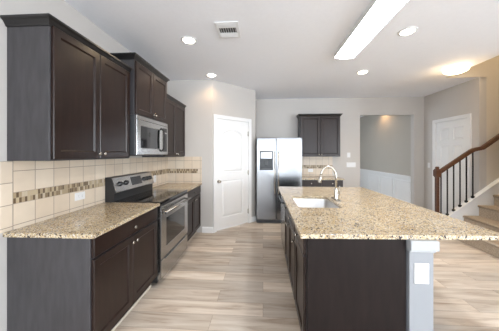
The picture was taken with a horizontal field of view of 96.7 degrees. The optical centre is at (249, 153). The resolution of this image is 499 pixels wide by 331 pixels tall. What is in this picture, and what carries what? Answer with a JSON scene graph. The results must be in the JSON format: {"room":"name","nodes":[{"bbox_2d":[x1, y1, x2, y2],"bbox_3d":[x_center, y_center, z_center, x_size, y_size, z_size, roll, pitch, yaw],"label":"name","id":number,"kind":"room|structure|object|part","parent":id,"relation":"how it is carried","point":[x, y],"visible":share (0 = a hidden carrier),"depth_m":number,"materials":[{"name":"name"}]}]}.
{"room":"kitchen","nodes":[
{"label":"kitchen","id":0,"kind":"room"},
{"bbox_2d":[0,0,167,330],"bbox_3d":[-1.716,0.040,1.938,0.120,2.820,4.660,0,0,3],"label":"wall","id":1,"kind":"structure","parent":0,"point":[60,9],"depth_m":1.59,"materials":[{"name":"paint"}]},
{"bbox_2d":[0,13,132,160],"bbox_3d":[-1.470,-0.444,1.955,0.363,0.983,0.945,0,0,3],"label":"upper cabinet","id":2,"kind":"object","parent":1,"relation":"attached to","point":[68,97],"visible":1,"depth_m":1.58,"materials":[{"name":"brown wood"}]},
{"bbox_3d":[-1.477,-0.906,1.956,0.350,0.058,0.945,0,0,3],"label":"crown moulding","id":3,"kind":"part","parent":2,"relation":"part of","materials":[{"name":"brown wood"}]},
{"bbox_3d":[-1.344,-0.423,1.747,0.020,0.923,0.438,0,0,3],"label":"door","id":4,"kind":"part","parent":2,"relation":"part of","materials":[{"name":"brown wood"}]},
{"bbox_3d":[-1.317,-0.423,2.187,0.020,0.923,0.438,0,0,3],"label":"door","id":5,"kind":"part","parent":2,"relation":"part of","materials":[{"name":"brown wood"}]},
{"bbox_2d":[0,157,167,232],"bbox_3d":[-1.597,0.292,2.816,0.008,0.487,2.652,0,0,3],"label":"tile backsplash","id":6,"kind":"structure","parent":1,"relation":"attached to","point":[31,192],"depth_m":1.88,"materials":[{"name":"tile"}]},
{"bbox_2d":[75,191,84,200],"bbox_3d":[-1.631,0.405,2.138,0.009,0.073,0.118,0,0,3],"label":"wall outlet","id":7,"kind":"object","parent":6,"relation":"attached to","point":[81,195],"visible":1,"depth_m":2.13,"materials":[{"name":"white plastic"}]},
{"bbox_2d":[110,52,169,123],"bbox_3d":[-1.391,-0.762,2.830,0.415,0.655,0.880,0,0,3],"label":"upper cabinet","id":8,"kind":"object","parent":1,"relation":"attached to","point":[148,86],"visible":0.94,"depth_m":2.64,"materials":[{"name":"brown wood"}]},
{"bbox_3d":[-1.398,-1.061,2.830,0.402,0.058,0.880,0,0,3],"label":"crown moulding","id":9,"kind":"part","parent":8,"relation":"part of","materials":[{"name":"brown wood"}]},
{"bbox_3d":[-1.238,-0.735,2.626,0.020,0.580,0.385,0,0,3],"label":"door","id":10,"kind":"part","parent":8,"relation":"part of","materials":[{"name":"brown wood"}]},
{"bbox_2d":[130,114,167,155],"bbox_3d":[-1.372,-0.206,2.829,0.438,0.453,0.790,0,0,3],"label":"microwave","id":11,"kind":"object","parent":8,"relation":"attached to","point":[148,137],"visible":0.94,"depth_m":2.65,"materials":[{"name":"grey metal"}]},
{"bbox_3d":[-1.224,-0.189,2.729,0.025,0.393,0.610,0,0,3],"label":"door","id":12,"kind":"part","parent":11,"relation":"part of","materials":[{"name":"metal"}]},
{"bbox_3d":[-1.172,-0.190,3.005,0.061,0.323,0.025,0,0,3],"label":"handle","id":13,"kind":"part","parent":11,"relation":"part of","materials":[{"name":"silver metal"}]},
{"bbox_3d":[-1.200,-0.189,3.126,0.024,0.392,0.176,0,0,3],"label":"control panel","id":14,"kind":"part","parent":11,"relation":"part of","materials":[{"name":"metal"}]},
{"bbox_3d":[-1.215,-0.735,3.013,0.020,0.580,0.385,0,0,3],"label":"door","id":15,"kind":"part","parent":8,"relation":"part of","materials":[{"name":"brown wood"}]},
{"bbox_2d":[142,94,185,156],"bbox_3d":[-1.367,-0.423,3.663,0.363,0.943,0.927,0,0,3],"label":"upper cabinet","id":16,"kind":"object","parent":1,"relation":"attached to","point":[175,108],"visible":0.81,"depth_m":3.65,"materials":[{"name":"brown wood"}]},
{"bbox_3d":[-1.240,-0.401,3.459,0.020,0.878,0.428,0,0,3],"label":"door","id":17,"kind":"part","parent":16,"relation":"part of","materials":[{"name":"brown wood"}]},
{"bbox_3d":[-1.373,-0.866,3.664,0.350,0.058,0.927,0,0,3],"label":"crown moulding","id":18,"kind":"part","parent":16,"relation":"part of","materials":[{"name":"brown wood"}]},
{"bbox_3d":[-1.214,-0.401,3.890,0.020,0.878,0.428,0,0,3],"label":"door","id":19,"kind":"part","parent":16,"relation":"part of","materials":[{"name":"brown wood"}]},
{"bbox_2d":[168,80,211,231],"bbox_3d":[-1.099,0.040,4.174,0.840,2.820,0.120,0,0,3],"label":"wall","id":20,"kind":"structure","parent":0,"point":[196,95],"depth_m":4.10,"materials":[{"name":"paint"}]},
{"bbox_2d":[168,157,201,182],"bbox_3d":[-1.197,0.292,4.115,0.634,0.487,0.008,0,0,3],"label":"tile backsplash","id":21,"kind":"structure","parent":20,"relation":"attached to","point":[180,169],"depth_m":4.11,"materials":[{"name":"tile"}]},
{"bbox_2d":[202,227,212,232],"bbox_3d":[-0.768,1.396,4.092,0.210,0.108,0.024,0,0,3],"label":"baseboard","id":22,"kind":"structure","parent":20,"relation":"attached to","point":[204,229],"depth_m":4.08,"materials":[{"name":"white paint"}]},
{"bbox_2d":[212,80,254,226],"bbox_3d":[-0.318,0.040,4.490,1.078,2.820,0.120,0,0,-41],"label":"wall","id":23,"kind":"structure","parent":0,"point":[227,99],"depth_m":4.44,"materials":[{"name":"paint"}]},
{"bbox_2d":[213,114,251,232],"bbox_3d":[-0.344,0.357,4.430,0.930,2.185,0.176,0,0,-41],"label":"door","id":24,"kind":"structure","parent":23,"relation":"in","point":[232,136],"depth_m":4.39,"materials":[{"name":"white paint"}]},
{"bbox_2d":[255,92,255,214],"bbox_3d":[0.090,0.040,5.184,0.120,2.820,0.760,0,0,3],"label":"wall","id":25,"kind":"structure","parent":0,"point":[255,92],"depth_m":4.89,"materials":[{"name":"paint"}]},
{"bbox_2d":[64,0,498,98],"bbox_3d":[0.384,-1.510,-0.935,11.520,0.280,13.180,0,0,3],"label":"ceiling","id":26,"kind":"structure","parent":0,"point":[285,49],"depth_m":2.73,"materials":[{"name":"paint"}]},
{"bbox_2d":[181,36,196,43],"bbox_3d":[-0.729,-1.363,2.669,0.190,0.014,0.190,0,0,3],"label":"recessed light","id":27,"kind":"object","parent":26,"relation":"in","point":[185,39],"visible":1,"depth_m":2.65,"materials":[{"name":"white plastic"}]},
{"bbox_2d":[206,73,216,76],"bbox_3d":[-0.658,-1.363,3.847,0.190,0.014,0.190,0,0,3],"label":"recessed light","id":28,"kind":"object","parent":26,"relation":"in","point":[207,74],"visible":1,"depth_m":3.83,"materials":[{"name":"white plastic"}]},
{"bbox_2d":[214,21,240,37],"bbox_3d":[-0.237,-1.362,2.449,0.250,0.014,0.310,0,0,3],"label":"ceiling vent","id":29,"kind":"object","parent":26,"relation":"in","point":[230,29],"visible":1,"depth_m":2.44,"materials":[{"name":"white plastic"}]},
{"bbox_2d":[356,70,368,73],"bbox_3d":[1.888,-1.363,3.702,0.190,0.014,0.190,0,0,3],"label":"recessed light","id":30,"kind":"object","parent":26,"relation":"in","point":[360,71],"visible":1,"depth_m":3.68,"materials":[{"name":"white plastic"}]},
{"bbox_2d":[334,0,408,58],"bbox_3d":[1.254,-1.332,2.416,0.280,0.076,1.225,0,0,3],"label":"tube light","id":31,"kind":"object","parent":26,"relation":"attached to","point":[378,13],"visible":1,"depth_m":2.26,"materials":[{"name":"white plastic"}]},
{"bbox_2d":[397,26,417,35],"bbox_3d":[1.764,-1.363,2.478,0.190,0.014,0.190,0,0,3],"label":"recessed light","id":32,"kind":"object","parent":26,"relation":"in","point":[409,30],"visible":1,"depth_m":2.46,"materials":[{"name":"white plastic"}]},
{"bbox_2d":[443,65,469,74],"bbox_3d":[3.280,-1.324,3.527,0.320,0.090,0.320,0,0,3],"label":"dome light","id":33,"kind":"object","parent":26,"relation":"attached to","point":[457,69],"visible":1,"depth_m":3.46,"materials":[{"name":"white glass"}]},
{"bbox_2d":[114,221,498,330],"bbox_3d":[0.485,1.500,0.722,11.520,0.100,16.500,0,0,3],"label":"floor","id":34,"kind":"structure","parent":0,"point":[234,278],"depth_m":2.36,"materials":[{"name":"wood"}]},
{"bbox_2d":[7,207,156,330],"bbox_3d":[-1.323,1.009,1.979,0.656,0.882,0.930,0,0,3],"label":"base cabinet","id":35,"kind":"object","parent":34,"relation":"on","point":[54,284],"visible":0.98,"depth_m":1.53,"materials":[{"name":"brown wood"}]},
{"bbox_2d":[3,202,159,238],"bbox_3d":[-1.329,0.551,1.967,0.645,0.030,0.962,0,0,3],"label":"countertop","id":36,"kind":"structure","parent":35,"relation":"on","point":[91,222],"depth_m":1.74,"materials":[{"name":"stone"}]},
{"bbox_3d":[-1.052,1.024,1.734,0.020,0.602,0.451,0,0,3],"label":"door","id":37,"kind":"part","parent":35,"relation":"part of","materials":[{"name":"brown wood"}]},
{"bbox_3d":[-1.038,0.644,1.962,0.020,0.129,0.906,0,0,3],"label":"drawer","id":38,"kind":"part","parent":35,"relation":"part of","materials":[{"name":"brown wood"}]},
{"bbox_3d":[-1.106,1.439,1.966,0.012,0.022,0.922,0,0,3],"label":"shoe moulding","id":39,"kind":"part","parent":35,"relation":"part of","materials":[{"name":"wood"}]},
{"bbox_3d":[-1.024,1.024,2.189,0.020,0.602,0.451,0,0,3],"label":"door","id":40,"kind":"part","parent":35,"relation":"part of","materials":[{"name":"brown wood"}]},
{"bbox_2d":[105,171,190,282],"bbox_3d":[-1.235,0.856,2.886,0.700,1.186,0.869,0,0,3],"label":"range","id":41,"kind":"object","parent":34,"relation":"on","point":[172,212],"visible":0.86,"depth_m":2.71,"materials":[{"name":"silver metal"}]},
{"bbox_2d":[114,189,187,203],"bbox_3d":[-1.221,0.541,2.885,0.552,0.027,0.869,0,0,3],"label":"cooktop","id":42,"kind":"object","parent":41,"relation":"in","point":[162,196],"depth_m":2.76,"materials":[{"name":"black glass"}]},
{"bbox_3d":[-0.967,1.285,2.869,0.044,0.220,0.855,0,0,3],"label":"storage drawer","id":43,"kind":"part","parent":41,"relation":"part of","materials":[{"name":"metal"}]},
{"bbox_3d":[-0.967,0.875,2.869,0.045,0.580,0.855,0,0,3],"label":"oven door","id":44,"kind":"part","parent":41,"relation":"part of","materials":[{"name":"metal"}]},
{"bbox_2d":[187,186,200,243],"bbox_3d":[-1.217,1.009,3.722,0.656,0.882,0.792,0,0,3],"label":"base cabinet","id":45,"kind":"object","parent":34,"relation":"on","point":[194,204],"visible":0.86,"depth_m":3.72,"materials":[{"name":"brown wood"}]},
{"bbox_2d":[153,183,201,191],"bbox_3d":[-1.222,0.551,3.723,0.645,0.030,0.792,0,0,3],"label":"countertop","id":46,"kind":"structure","parent":45,"relation":"on","point":[189,186],"depth_m":3.66,"materials":[{"name":"stone"}]},
{"bbox_3d":[-0.944,1.024,3.512,0.020,0.602,0.382,0,0,3],"label":"door","id":47,"kind":"part","parent":45,"relation":"part of","materials":[{"name":"brown wood"}]},
{"bbox_3d":[-0.932,0.644,3.704,0.020,0.129,0.768,0,0,3],"label":"drawer","id":48,"kind":"part","parent":45,"relation":"part of","materials":[{"name":"brown wood"}]},
{"bbox_3d":[-0.920,1.024,3.897,0.020,0.602,0.382,0,0,3],"label":"door","id":49,"kind":"part","parent":45,"relation":"part of","materials":[{"name":"brown wood"}]},
{"bbox_2d":[256,138,301,222],"bbox_3d":[0.635,0.557,4.998,0.945,1.784,0.946,0,0,3],"label":"refrigerator","id":50,"kind":"object","parent":34,"relation":"on","point":[278,160],"visible":0.82,"depth_m":4.60,"materials":[{"name":"grey metal"}]},
{"bbox_3d":[0.354,0.515,4.642,0.403,1.700,0.070,0,0,3],"label":"freezer door","id":51,"kind":"part","parent":50,"relation":"part of","materials":[{"name":"metal"}]},
{"bbox_3d":[0.351,0.029,4.628,0.236,0.132,0.049,0,0,3],"label":"dispenser panel","id":52,"kind":"part","parent":50,"relation":"part of","materials":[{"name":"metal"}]},
{"bbox_3d":[0.351,0.138,4.613,0.276,0.397,0.028,0,0,3],"label":"dispenser frame","id":53,"kind":"part","parent":50,"relation":"part of","materials":[{"name":"grey plastic"}]},
{"bbox_3d":[0.519,0.390,4.568,0.022,0.898,0.072,0,0,3],"label":"handle","id":54,"kind":"part","parent":50,"relation":"part of","materials":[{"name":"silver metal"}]},
{"bbox_2d":[279,195,284,254],"bbox_3d":[0.779,1.011,3.201,0.693,0.878,0.675,0,0,3],"label":"dishwasher","id":55,"kind":"object","parent":34,"relation":"on","point":[281,198],"visible":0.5,"depth_m":3.08,"materials":[{"name":"black metal"}]},
{"bbox_3d":[0.493,1.020,3.218,0.025,0.630,0.660,0,0,3],"label":"door","id":56,"kind":"part","parent":55,"relation":"part of","materials":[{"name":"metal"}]},
{"bbox_2d":[284,205,294,299],"bbox_3d":[0.745,1.009,2.420,0.694,0.882,0.878,0,0,3],"label":"base cabinet","id":57,"kind":"object","parent":34,"relation":"on","point":[289,225],"visible":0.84,"depth_m":2.37,"materials":[{"name":"brown wood"}]},
{"bbox_3d":[0.454,1.024,2.653,0.020,0.602,0.425,0,0,3],"label":"door","id":58,"kind":"part","parent":57,"relation":"part of","materials":[{"name":"brown wood"}]},
{"bbox_3d":[0.428,0.644,2.225,0.020,0.129,0.425,0,0,3],"label":"drawer","id":59,"kind":"part","parent":57,"relation":"part of","materials":[{"name":"brown wood"}]},
{"bbox_3d":[0.428,1.024,2.225,0.020,0.602,0.425,0,0,3],"label":"door","id":60,"kind":"part","parent":57,"relation":"part of","materials":[{"name":"brown wood"}]},
{"bbox_2d":[307,239,405,330],"bbox_3d":[0.784,1.008,2.530,0.651,0.882,2.055,0,0,3],"label":"cladding","id":61,"kind":"object","parent":57,"relation":"attached to","point":[353,284],"visible":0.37,"depth_m":1.50,"materials":[{"name":"brown wood"}]},
{"bbox_2d":[278,186,498,239],"bbox_3d":[1.081,0.551,2.534,1.360,0.030,2.190,0,0,3],"label":"countertop","id":62,"kind":"structure","parent":61,"relation":"on","point":[362,213],"depth_m":1.79,"materials":[{"name":"stone"}]},
{"bbox_2d":[293,198,338,207],"bbox_3d":[0.733,0.641,2.520,0.486,0.148,0.644,0,0,3],"label":"sink","id":63,"kind":"object","parent":62,"relation":"in","point":[301,202],"visible":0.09,"depth_m":2.81,"materials":[{"name":"metal"}]},
{"bbox_2d":[318,166,341,201],"bbox_3d":[0.934,0.336,2.608,0.255,0.400,0.250,0,0,3],"label":"faucet","id":64,"kind":"object","parent":62,"relation":"on","point":[336,194],"visible":1,"depth_m":2.59,"materials":[{"name":"silver metal"}]},
{"bbox_3d":[0.927,0.273,2.608,0.200,0.275,0.025,0,0,3],"label":"spout","id":65,"kind":"part","parent":64,"relation":"part of","materials":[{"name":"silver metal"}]},
{"bbox_2d":[291,227,306,330],"bbox_3d":[0.704,1.009,1.753,0.694,0.882,0.455,0,0,3],"label":"base cabinet","id":66,"kind":"object","parent":34,"relation":"on","point":[300,244],"visible":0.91,"depth_m":1.69,"materials":[{"name":"brown wood"}]},
{"bbox_3d":[0.400,0.644,1.772,0.020,0.129,0.431,0,0,3],"label":"drawer","id":67,"kind":"part","parent":66,"relation":"part of","materials":[{"name":"brown wood"}]},
{"bbox_3d":[0.400,1.024,1.772,0.020,0.602,0.431,0,0,3],"label":"door","id":68,"kind":"part","parent":66,"relation":"part of","materials":[{"name":"brown wood"}]},
{"bbox_2d":[302,180,342,186],"bbox_3d":[1.598,1.009,5.146,0.925,0.882,0.650,0,0,3],"label":"base cabinet","id":69,"kind":"object","parent":34,"relation":"on","point":[305,183],"visible":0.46,"depth_m":4.86,"materials":[{"name":"brown wood"}]},
{"bbox_3d":[1.355,0.644,4.877,0.448,0.129,0.020,0,0,3],"label":"drawer","id":70,"kind":"part","parent":69,"relation":"part of","materials":[{"name":"brown wood"}]},
{"bbox_2d":[302,176,344,179],"bbox_3d":[1.606,0.551,5.151,0.950,0.030,0.638,0,0,3],"label":"countertop","id":71,"kind":"structure","parent":69,"relation":"on","point":[303,177],"depth_m":4.86,"materials":[{"name":"stone"}]},
{"bbox_3d":[1.806,0.644,4.850,0.448,0.129,0.020,0,0,3],"label":"drawer","id":72,"kind":"part","parent":69,"relation":"part of","materials":[{"name":"brown wood"}]},
{"bbox_2d":[406,240,439,330],"bbox_3d":[1.146,1.008,1.537,0.178,0.882,0.197,0,0,3],"label":"island post","id":73,"kind":"object","parent":34,"relation":"on","point":[419,297],"visible":0.62,"depth_m":1.46,"materials":[{"name":"grey paint"}]},
{"bbox_2d":[414,263,428,283],"bbox_3d":[1.131,0.785,1.457,0.092,0.135,0.009,0,0,3],"label":"outlet","id":74,"kind":"object","parent":73,"relation":"attached to","point":[421,270],"visible":1,"depth_m":1.46,"materials":[{"name":"white plastic"}]},
{"bbox_2d":[448,178,498,257],"bbox_3d":[4.794,0.296,3.375,2.880,2.306,1.078,0,0,3],"label":"staircase","id":75,"kind":"structure","parent":34,"relation":"on","point":[482,210],"depth_m":3.82,"materials":[{"name":"beige carpet"}]},
{"bbox_2d":[433,134,498,215],"bbox_3d":[4.582,-0.006,3.864,2.561,2.910,0.129,0,0,3],"label":"stair railing","id":76,"kind":"object","parent":75,"relation":"attached to","point":[437,173],"visible":0.85,"depth_m":3.93,"materials":[{"name":"brown wood"}]},
{"bbox_3d":[3.346,0.837,3.959,0.084,1.224,0.084,0,0,3],"label":"newel post","id":77,"kind":"part","parent":76,"relation":"part of","materials":[{"name":"brown wood"}]},
{"bbox_3d":[4.608,-0.556,3.855,2.508,1.810,0.115,0,0,3],"label":"handrail","id":78,"kind":"part","parent":76,"relation":"part of","materials":[{"name":"brown wood"}]},
{"bbox_2d":[256,97,423,207],"bbox_3d":[2.180,0.040,5.498,4.255,2.820,0.120,0,0,3],"label":"wall","id":79,"kind":"structure","parent":0,"point":[275,118],"depth_m":5.42,"materials":[{"name":"paint"}]},
{"bbox_2d":[302,157,332,175],"bbox_3d":[1.595,0.291,5.468,0.880,0.490,0.008,0,0,3],"label":"tile backsplash","id":80,"kind":"structure","parent":79,"relation":"attached to","point":[315,163],"depth_m":5.46,"materials":[{"name":"tile"}]},
{"bbox_2d":[296,113,342,156],"bbox_3d":[1.647,-0.435,5.288,1.005,0.990,0.360,0,0,3],"label":"upper cabinet","id":81,"kind":"object","parent":79,"relation":"attached to","point":[319,133],"visible":0.98,"depth_m":5.14,"materials":[{"name":"brown wood"}]},
{"bbox_3d":[1.413,-0.412,5.164,0.448,0.925,0.020,0,0,3],"label":"door","id":82,"kind":"part","parent":81,"relation":"part of","materials":[{"name":"brown wood"}]},
{"bbox_3d":[1.647,-0.901,5.294,1.005,0.058,0.347,0,0,3],"label":"crown moulding","id":83,"kind":"part","parent":81,"relation":"part of","materials":[{"name":"brown wood"}]},
{"bbox_3d":[1.863,-0.412,5.137,0.448,0.925,0.020,0,0,3],"label":"door","id":84,"kind":"part","parent":81,"relation":"part of","materials":[{"name":"brown wood"}]},
{"bbox_2d":[347,162,355,166],"bbox_3d":[2.484,0.256,5.412,0.190,0.098,0.014,0,0,3],"label":"light switch","id":85,"kind":"object","parent":79,"relation":"attached to","point":[349,164],"visible":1,"depth_m":5.41,"materials":[{"name":"white plastic"}]},
{"bbox_2d":[360,115,410,175],"bbox_3d":[4.130,0.040,6.952,0.120,2.820,3.020,0,0,3],"label":"wall","id":86,"kind":"structure","parent":0,"point":[385,141],"depth_m":6.56,"materials":[{"name":"paint"}]},
{"bbox_2d":[360,169,410,202],"bbox_3d":[4.044,0.998,6.905,0.044,0.905,2.905,0,0,3],"label":"wainscot","id":87,"kind":"structure","parent":86,"relation":"attached to","point":[397,186],"depth_m":6.44,"materials":[{"name":"white paint"}]},
{"bbox_3d":[4.077,0.955,7.316,0.014,0.550,0.660,0,0,3],"label":"panel moulding","id":88,"kind":"part","parent":87,"relation":"part of","materials":[{"name":"white paint"}]},
{"bbox_3d":[4.040,0.585,6.905,0.037,0.080,2.905,0,0,3],"label":"chair rail","id":89,"kind":"part","parent":87,"relation":"part of","materials":[{"name":"white paint"}]},
{"bbox_3d":[4.030,0.955,6.557,0.014,0.550,0.660,0,0,3],"label":"panel moulding","id":90,"kind":"part","parent":87,"relation":"part of","materials":[{"name":"white paint"}]},
{"bbox_3d":[3.984,0.955,5.799,0.014,0.550,0.660,0,0,3],"label":"panel moulding","id":91,"kind":"part","parent":87,"relation":"part of","materials":[{"name":"white paint"}]},
{"bbox_2d":[424,77,485,209],"bbox_3d":[4.199,0.040,4.634,0.120,2.820,1.360,0,0,3],"label":"wall","id":92,"kind":"structure","parent":0,"point":[467,97],"depth_m":4.31,"materials":[{"name":"paint"}]},
{"bbox_2d":[432,113,471,214],"bbox_3d":[4.166,0.347,4.561,0.176,2.205,0.920,0,0,3],"label":"door","id":93,"kind":"structure","parent":92,"relation":"in","point":[451,136],"depth_m":4.53,"materials":[{"name":"white paint"}]},
{"bbox_2d":[446,56,498,185],"bbox_3d":[4.925,-1.200,3.962,3.050,5.300,0.132,0,0,3],"label":"wall","id":94,"kind":"structure","parent":0,"point":[489,69],"depth_m":3.95,"materials":[{"name":"paint"}]}
]}

